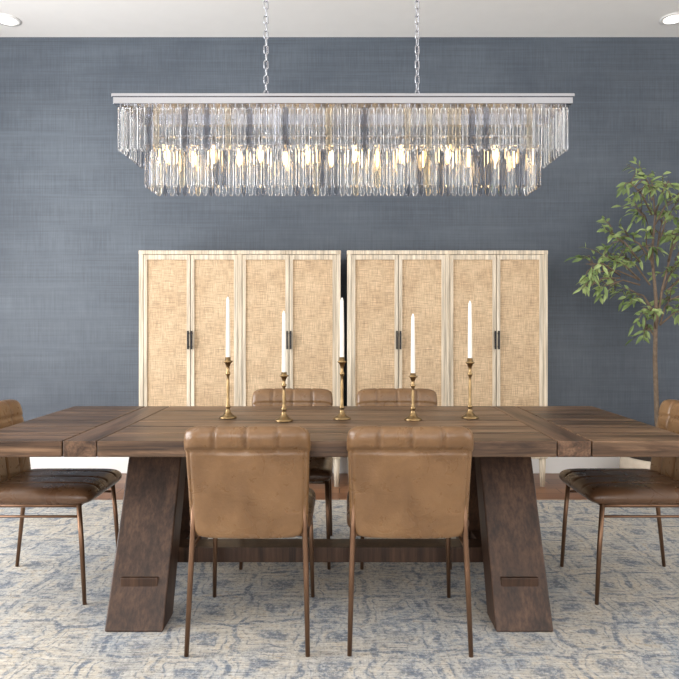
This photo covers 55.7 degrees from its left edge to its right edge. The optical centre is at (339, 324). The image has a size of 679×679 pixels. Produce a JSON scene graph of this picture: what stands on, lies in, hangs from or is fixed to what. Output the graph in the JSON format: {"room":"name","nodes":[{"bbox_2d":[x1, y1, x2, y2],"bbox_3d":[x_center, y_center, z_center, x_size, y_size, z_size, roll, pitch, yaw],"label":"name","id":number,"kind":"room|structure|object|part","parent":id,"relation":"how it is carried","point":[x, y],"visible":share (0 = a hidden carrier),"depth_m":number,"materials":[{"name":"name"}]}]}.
{"room":"dining room","nodes":[
{"label":"dining room","id":0,"kind":"room"},
{"bbox_2d":[0,37,678,456],"bbox_3d":[-0.050,-0.571,5.300,7.700,3.558,0.100,0,0,0],"label":"wall","id":1,"kind":"structure","parent":0,"point":[77,214],"depth_m":5.25,"materials":[{"name":"blue paint"}]},
{"bbox_2d":[30,457,619,472],"bbox_3d":[-0.050,1.141,5.240,7.500,0.133,0.020,0,0,0],"label":"baseboard","id":2,"kind":"structure","parent":1,"relation":"attached to","point":[553,464],"depth_m":5.23,"materials":[{"name":"paint"}]},
{"bbox_2d":[0,0,678,36],"bbox_3d":[-0.050,-2.400,1.425,7.700,0.100,7.850,0,0,0],"label":"ceiling","id":3,"kind":"structure","parent":0,"point":[39,18],"depth_m":4.93,"materials":[{"name":"white paint"}]},
{"bbox_2d":[0,13,20,26],"bbox_3d":[-2.560,-2.345,4.950,0.200,0.010,0.200,0,0,0],"label":"recessed light","id":4,"kind":"object","parent":3,"relation":"in","point":[5,19],"visible":1,"depth_m":4.94,"materials":[{"name":"paint"}]},
{"bbox_2d":[111,0,574,195],"bbox_3d":[0.015,-1.482,2.960,2.012,1.737,0.342,0,0,0],"label":"crystal chandelier","id":5,"kind":"object","parent":3,"relation":"hanging from","point":[377,157],"visible":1,"depth_m":2.81,"materials":[{"name":"clear glass"}]},
{"bbox_3d":[0.015,-0.902,2.960,2.012,0.207,0.342,0,0,0],"label":"chrome frame","id":6,"kind":"part","parent":5,"relation":"part of","materials":[{"name":"silver metal"}]},
{"bbox_2d":[659,12,678,24],"bbox_3d":[2.560,-2.345,4.930,0.200,0.010,0.200,0,0,0],"label":"recessed light","id":7,"kind":"object","parent":3,"relation":"in","point":[673,18],"visible":1,"depth_m":4.93,"materials":[{"name":"paint"}]},
{"bbox_2d":[93,473,587,499],"bbox_3d":[-0.050,1.258,1.425,7.700,0.100,7.850,0,0,0],"label":"floor","id":8,"kind":"structure","parent":0,"point":[554,489],"depth_m":4.72,"materials":[{"name":"brown wood"}]},
{"bbox_2d":[139,250,340,486],"bbox_3d":[-0.742,0.327,4.978,1.506,1.763,0.445,0,0,0],"label":"tall cabinet","id":9,"kind":"object","parent":8,"relation":"on","point":[183,294],"visible":0.62,"depth_m":4.79,"materials":[{"name":"beige wicker"}]},
{"bbox_3d":[-1.285,0.217,4.799,0.294,1.409,0.010,0,0,0],"label":"rattan panel","id":10,"kind":"part","parent":9,"relation":"part of","materials":[{"name":"beige wicker"}]},
{"bbox_3d":[-1.285,0.220,4.796,0.346,1.484,0.024,0,0,0],"label":"door frame","id":11,"kind":"part","parent":9,"relation":"part of","materials":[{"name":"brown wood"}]},
{"bbox_3d":[-0.933,0.217,4.799,0.294,1.409,0.010,0,0,0],"label":"rattan panel","id":12,"kind":"part","parent":9,"relation":"part of","materials":[{"name":"beige wicker"}]},
{"bbox_3d":[-0.933,0.220,4.796,0.346,1.484,0.024,0,0,0],"label":"door frame","id":13,"kind":"part","parent":9,"relation":"part of","materials":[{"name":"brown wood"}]},
{"bbox_3d":[-0.742,0.220,4.985,0.032,1.490,0.410,0,0,0],"label":"post","id":14,"kind":"part","parent":9,"relation":"part of","materials":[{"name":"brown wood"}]},
{"bbox_3d":[-0.551,0.217,4.799,0.294,1.409,0.010,0,0,0],"label":"rattan panel","id":15,"kind":"part","parent":9,"relation":"part of","materials":[{"name":"beige wicker"}]},
{"bbox_3d":[-0.551,0.220,4.796,0.346,1.484,0.024,0,0,0],"label":"door frame","id":16,"kind":"part","parent":9,"relation":"part of","materials":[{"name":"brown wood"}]},
{"bbox_3d":[-0.199,0.220,4.796,0.346,1.484,0.024,0,0,0],"label":"door frame","id":17,"kind":"part","parent":9,"relation":"part of","materials":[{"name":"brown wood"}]},
{"bbox_3d":[-0.199,0.217,4.799,0.294,1.409,0.010,0,0,0],"label":"rattan panel","id":18,"kind":"part","parent":9,"relation":"part of","materials":[{"name":"beige wicker"}]},
{"bbox_3d":[-0.022,1.101,4.810,0.052,0.213,0.052,0,0,0],"label":"leg","id":19,"kind":"part","parent":9,"relation":"part of","materials":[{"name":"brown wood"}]},
{"bbox_2d":[0,500,678,678],"bbox_3d":[0.000,1.204,2.560,6.000,0.007,3.720,0,0,0],"label":"area rug","id":20,"kind":"object","parent":8,"relation":"on","point":[406,625],"visible":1,"depth_m":2.66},
{"bbox_2d":[0,399,121,604],"bbox_3d":[-1.368,0.782,2.980,0.596,0.838,0.464,0,0,0],"label":"dining chair","id":21,"kind":"object","parent":20,"relation":"on","point":[22,486],"visible":0.88,"depth_m":2.88,"materials":[{"name":"beige leather"}]},
{"bbox_3d":[-1.593,0.576,2.980,0.145,0.425,0.460,0,0,0],"label":"backrest","id":22,"kind":"part","parent":21,"relation":"part of","materials":[{"name":"beige leather"}]},
{"bbox_3d":[-1.350,0.900,2.980,0.527,0.602,0.457,0,0,0],"label":"leg frame","id":23,"kind":"part","parent":21,"relation":"part of","materials":[{"name":"brown metal"}]},
{"bbox_3d":[-1.315,0.741,2.980,0.490,0.080,0.464,0,0,0],"label":"seat","id":24,"kind":"part","parent":21,"relation":"part of","materials":[{"name":"brown leather"}]},
{"bbox_2d":[184,426,315,656],"bbox_3d":[-0.335,0.782,2.567,0.464,0.838,0.596,0,0,0],"label":"dining chair","id":25,"kind":"object","parent":20,"relation":"on","point":[250,482],"visible":1,"depth_m":2.33,"materials":[{"name":"beige leather"}]},
{"bbox_3d":[-0.335,0.576,2.342,0.460,0.425,0.145,0,0,0],"label":"backrest","id":26,"kind":"part","parent":25,"relation":"part of","materials":[{"name":"beige leather"}]},
{"bbox_3d":[-0.335,0.900,2.585,0.457,0.602,0.527,0,0,0],"label":"leg frame","id":27,"kind":"part","parent":25,"relation":"part of","materials":[{"name":"brown metal"}]},
{"bbox_3d":[-0.335,0.741,2.620,0.464,0.080,0.490,0,0,0],"label":"seat","id":28,"kind":"part","parent":25,"relation":"part of","materials":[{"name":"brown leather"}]},
{"bbox_2d":[239,388,332,569],"bbox_3d":[-0.268,0.782,3.433,0.464,0.838,0.596,0,0,0],"label":"dining chair","id":29,"kind":"object","parent":20,"relation":"on","point":[320,468],"visible":0.32,"depth_m":3.64,"materials":[{"name":"beige leather"}]},
{"bbox_3d":[-0.268,0.900,3.415,0.457,0.602,0.527,0,0,0],"label":"leg frame","id":30,"kind":"part","parent":29,"relation":"part of","materials":[{"name":"brown metal"}]},
{"bbox_3d":[-0.268,0.576,3.658,0.460,0.425,0.145,0,0,0],"label":"backrest","id":31,"kind":"part","parent":29,"relation":"part of","materials":[{"name":"beige leather"}]},
{"bbox_3d":[-0.268,0.741,3.380,0.464,0.080,0.490,0,0,0],"label":"seat","id":32,"kind":"part","parent":29,"relation":"part of","materials":[{"name":"brown leather"}]},
{"bbox_2d":[0,406,678,631],"bbox_3d":[-0.034,0.820,2.965,2.812,0.760,1.050,0,0,0],"label":"dining table","id":33,"kind":"object","parent":20,"relation":"on","point":[504,532],"visible":0.96,"depth_m":2.71,"materials":[{"name":"brown wood"}]},
{"bbox_3d":[-0.805,0.851,2.737,0.230,0.698,0.450,0,0,0],"label":"trestle leg","id":34,"kind":"part","parent":33,"relation":"part of","materials":[{"name":"brown wood"}]},
{"bbox_3d":[-0.805,0.851,3.192,0.230,0.698,0.450,0,0,0],"label":"trestle leg","id":35,"kind":"part","parent":33,"relation":"part of","materials":[{"name":"brown wood"}]},
{"bbox_2d":[219,297,236,418],"bbox_3d":[-0.527,0.151,3.042,0.083,0.577,0.083,0,0,0],"label":"candlestick","id":36,"kind":"object","parent":33,"relation":"on","point":[227,415],"visible":1,"depth_m":3.04,"materials":[{"name":"gold metal"}]},
{"bbox_2d":[226,297,229,356],"bbox_3d":[-0.527,0.015,3.042,0.020,0.304,0.020,0,0,0],"label":"taper candle","id":37,"kind":"object","parent":36,"relation":"on","point":[227,301],"depth_m":3.03,"materials":[{"name":"beige wax"}]},
{"bbox_2d":[275,311,292,421],"bbox_3d":[-0.254,0.185,2.947,0.083,0.509,0.083,0,0,0],"label":"candlestick","id":38,"kind":"object","parent":33,"relation":"on","point":[283,417],"visible":1,"depth_m":2.94,"materials":[{"name":"gold metal"}]},
{"bbox_2d":[282,311,285,371],"bbox_3d":[-0.254,0.081,2.947,0.020,0.299,0.020,0,0,0],"label":"taper candle","id":39,"kind":"object","parent":38,"relation":"on","point":[283,315],"depth_m":2.94,"materials":[{"name":"beige wax"}]},
{"bbox_2d":[333,298,350,419],"bbox_3d":[0.012,0.154,3.010,0.083,0.571,0.083,0,0,0],"label":"candlestick","id":40,"kind":"object","parent":33,"relation":"on","point":[341,416],"visible":1,"depth_m":3.00,"materials":[{"name":"gold metal"}]},
{"bbox_2d":[340,298,343,356],"bbox_3d":[0.012,0.017,3.010,0.020,0.296,0.020,0,0,0],"label":"taper candle","id":41,"kind":"object","parent":40,"relation":"on","point":[341,302],"depth_m":3.00,"materials":[{"name":"beige wax"}]},
{"bbox_2d":[404,314,421,420],"bbox_3d":[0.340,0.192,2.978,0.083,0.496,0.083,0,0,0],"label":"candlestick","id":42,"kind":"object","parent":33,"relation":"on","point":[412,416],"visible":1,"depth_m":2.97,"materials":[{"name":"gold metal"}]},
{"bbox_2d":[411,314,414,372],"bbox_3d":[0.340,0.091,2.978,0.020,0.293,0.020,0,0,0],"label":"taper candle","id":43,"kind":"object","parent":42,"relation":"on","point":[412,318],"depth_m":2.97,"materials":[{"name":"beige wax"}]},
{"bbox_3d":[0.725,0.851,3.192,0.226,0.698,0.450,0,0,0],"label":"trestle leg","id":44,"kind":"part","parent":33,"relation":"part of","materials":[{"name":"brown wood"}]},
{"bbox_2d":[461,301,478,418],"bbox_3d":[0.617,0.161,3.042,0.083,0.558,0.083,0,0,0],"label":"candlestick","id":45,"kind":"object","parent":33,"relation":"on","point":[469,414],"visible":1,"depth_m":3.04,"materials":[{"name":"gold metal"}]},
{"bbox_2d":[468,301,471,357],"bbox_3d":[0.617,0.026,3.042,0.020,0.290,0.020,0,0,0],"label":"taper candle","id":46,"kind":"object","parent":45,"relation":"on","point":[469,305],"depth_m":3.03,"materials":[{"name":"beige wax"}]},
{"bbox_3d":[0.725,0.851,2.737,0.226,0.698,0.450,0,0,0],"label":"trestle leg","id":47,"kind":"part","parent":33,"relation":"part of","materials":[{"name":"brown wood"}]},
{"bbox_2d":[357,388,451,569],"bbox_3d":[0.327,0.782,3.433,0.464,0.838,0.596,0,0,0],"label":"dining chair","id":48,"kind":"object","parent":20,"relation":"on","point":[371,396],"visible":0.2,"depth_m":3.65,"materials":[{"name":"beige leather"}]},
{"bbox_3d":[0.327,0.576,3.658,0.460,0.425,0.145,0,0,0],"label":"backrest","id":49,"kind":"part","parent":48,"relation":"part of","materials":[{"name":"beige leather"}]},
{"bbox_3d":[0.327,0.900,3.415,0.457,0.602,0.527,0,0,0],"label":"leg frame","id":50,"kind":"part","parent":48,"relation":"part of","materials":[{"name":"brown metal"}]},
{"bbox_2d":[346,426,473,657],"bbox_3d":[0.260,0.782,2.567,0.464,0.838,0.596,0,0,1],"label":"dining chair","id":51,"kind":"object","parent":20,"relation":"on","point":[406,482],"visible":1,"depth_m":2.33,"materials":[{"name":"beige leather"}]},
{"bbox_3d":[0.261,0.741,2.620,0.464,0.080,0.490,0,0,1],"label":"seat","id":52,"kind":"part","parent":51,"relation":"part of","materials":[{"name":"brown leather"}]},
{"bbox_3d":[0.261,0.900,2.585,0.457,0.602,0.527,0,0,1],"label":"leg frame","id":53,"kind":"part","parent":51,"relation":"part of","materials":[{"name":"brown metal"}]},
{"bbox_3d":[0.257,0.576,2.342,0.460,0.425,0.145,0,0,1],"label":"backrest","id":54,"kind":"part","parent":51,"relation":"part of","materials":[{"name":"beige leather"}]},
{"bbox_2d":[559,399,678,604],"bbox_3d":[1.378,0.782,2.980,0.596,0.838,0.464,0,0,0],"label":"dining chair","id":55,"kind":"object","parent":20,"relation":"on","point":[657,486],"visible":0.92,"depth_m":2.89,"materials":[{"name":"beige leather"}]},
{"bbox_3d":[1.325,0.741,2.980,0.490,0.080,0.464,0,0,0],"label":"seat","id":56,"kind":"part","parent":55,"relation":"part of","materials":[{"name":"brown leather"}]},
{"bbox_3d":[1.360,0.900,2.980,0.527,0.602,0.457,0,0,0],"label":"leg frame","id":57,"kind":"part","parent":55,"relation":"part of","materials":[{"name":"brown metal"}]},
{"bbox_3d":[1.603,0.576,2.980,0.145,0.425,0.460,0,0,0],"label":"backrest","id":58,"kind":"part","parent":55,"relation":"part of","materials":[{"name":"beige leather"}]},
{"bbox_2d":[346,250,547,486],"bbox_3d":[0.803,0.327,4.978,1.496,1.763,0.445,0,0,0],"label":"tall cabinet","id":59,"kind":"object","parent":8,"relation":"on","point":[507,290],"visible":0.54,"depth_m":4.79,"materials":[{"name":"beige wicker"}]},
{"bbox_3d":[0.264,0.217,4.799,0.292,1.409,0.010,0,0,0],"label":"rattan panel","id":60,"kind":"part","parent":59,"relation":"part of","materials":[{"name":"beige wicker"}]},
{"bbox_3d":[0.264,0.220,4.796,0.344,1.484,0.024,0,0,0],"label":"door frame","id":61,"kind":"part","parent":59,"relation":"part of","materials":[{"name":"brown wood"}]},
{"bbox_3d":[0.613,0.217,4.799,0.292,1.409,0.010,0,0,0],"label":"rattan panel","id":62,"kind":"part","parent":59,"relation":"part of","materials":[{"name":"beige wicker"}]},
{"bbox_3d":[0.613,0.220,4.796,0.344,1.484,0.024,0,0,0],"label":"door frame","id":63,"kind":"part","parent":59,"relation":"part of","materials":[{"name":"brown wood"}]},
{"bbox_3d":[0.803,0.220,4.985,0.032,1.490,0.410,0,0,0],"label":"post","id":64,"kind":"part","parent":59,"relation":"part of","materials":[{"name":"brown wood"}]},
{"bbox_3d":[0.993,0.217,4.799,0.292,1.409,0.010,0,0,0],"label":"rattan panel","id":65,"kind":"part","parent":59,"relation":"part of","materials":[{"name":"beige wicker"}]},
{"bbox_3d":[0.993,0.220,4.796,0.344,1.484,0.024,0,0,0],"label":"door frame","id":66,"kind":"part","parent":59,"relation":"part of","materials":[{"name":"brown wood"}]},
{"bbox_3d":[1.342,0.217,4.799,0.292,1.409,0.010,0,0,0],"label":"rattan panel","id":67,"kind":"part","parent":59,"relation":"part of","materials":[{"name":"beige wicker"}]},
{"bbox_3d":[1.342,0.220,4.796,0.344,1.484,0.024,0,0,0],"label":"door frame","id":68,"kind":"part","parent":59,"relation":"part of","materials":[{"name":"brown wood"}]},
{"bbox_3d":[1.518,1.101,4.810,0.052,0.213,0.052,0,0,0],"label":"leg","id":69,"kind":"part","parent":59,"relation":"part of","materials":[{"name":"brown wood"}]},
{"bbox_2d":[564,157,678,468],"bbox_3d":[2.308,-0.052,4.763,1.475,2.520,0.748,0,0,0],"label":"potted tree","id":70,"kind":"object","parent":8,"relation":"on","point":[625,462],"visible":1,"depth_m":4.75,"materials":[{"name":"green plant"}]},
{"bbox_3d":[2.380,1.091,4.760,0.570,0.235,0.570,0,0,0],"label":"planter","id":71,"kind":"part","parent":70,"relation":"part of","materials":[{"name":"stone"}]}
]}

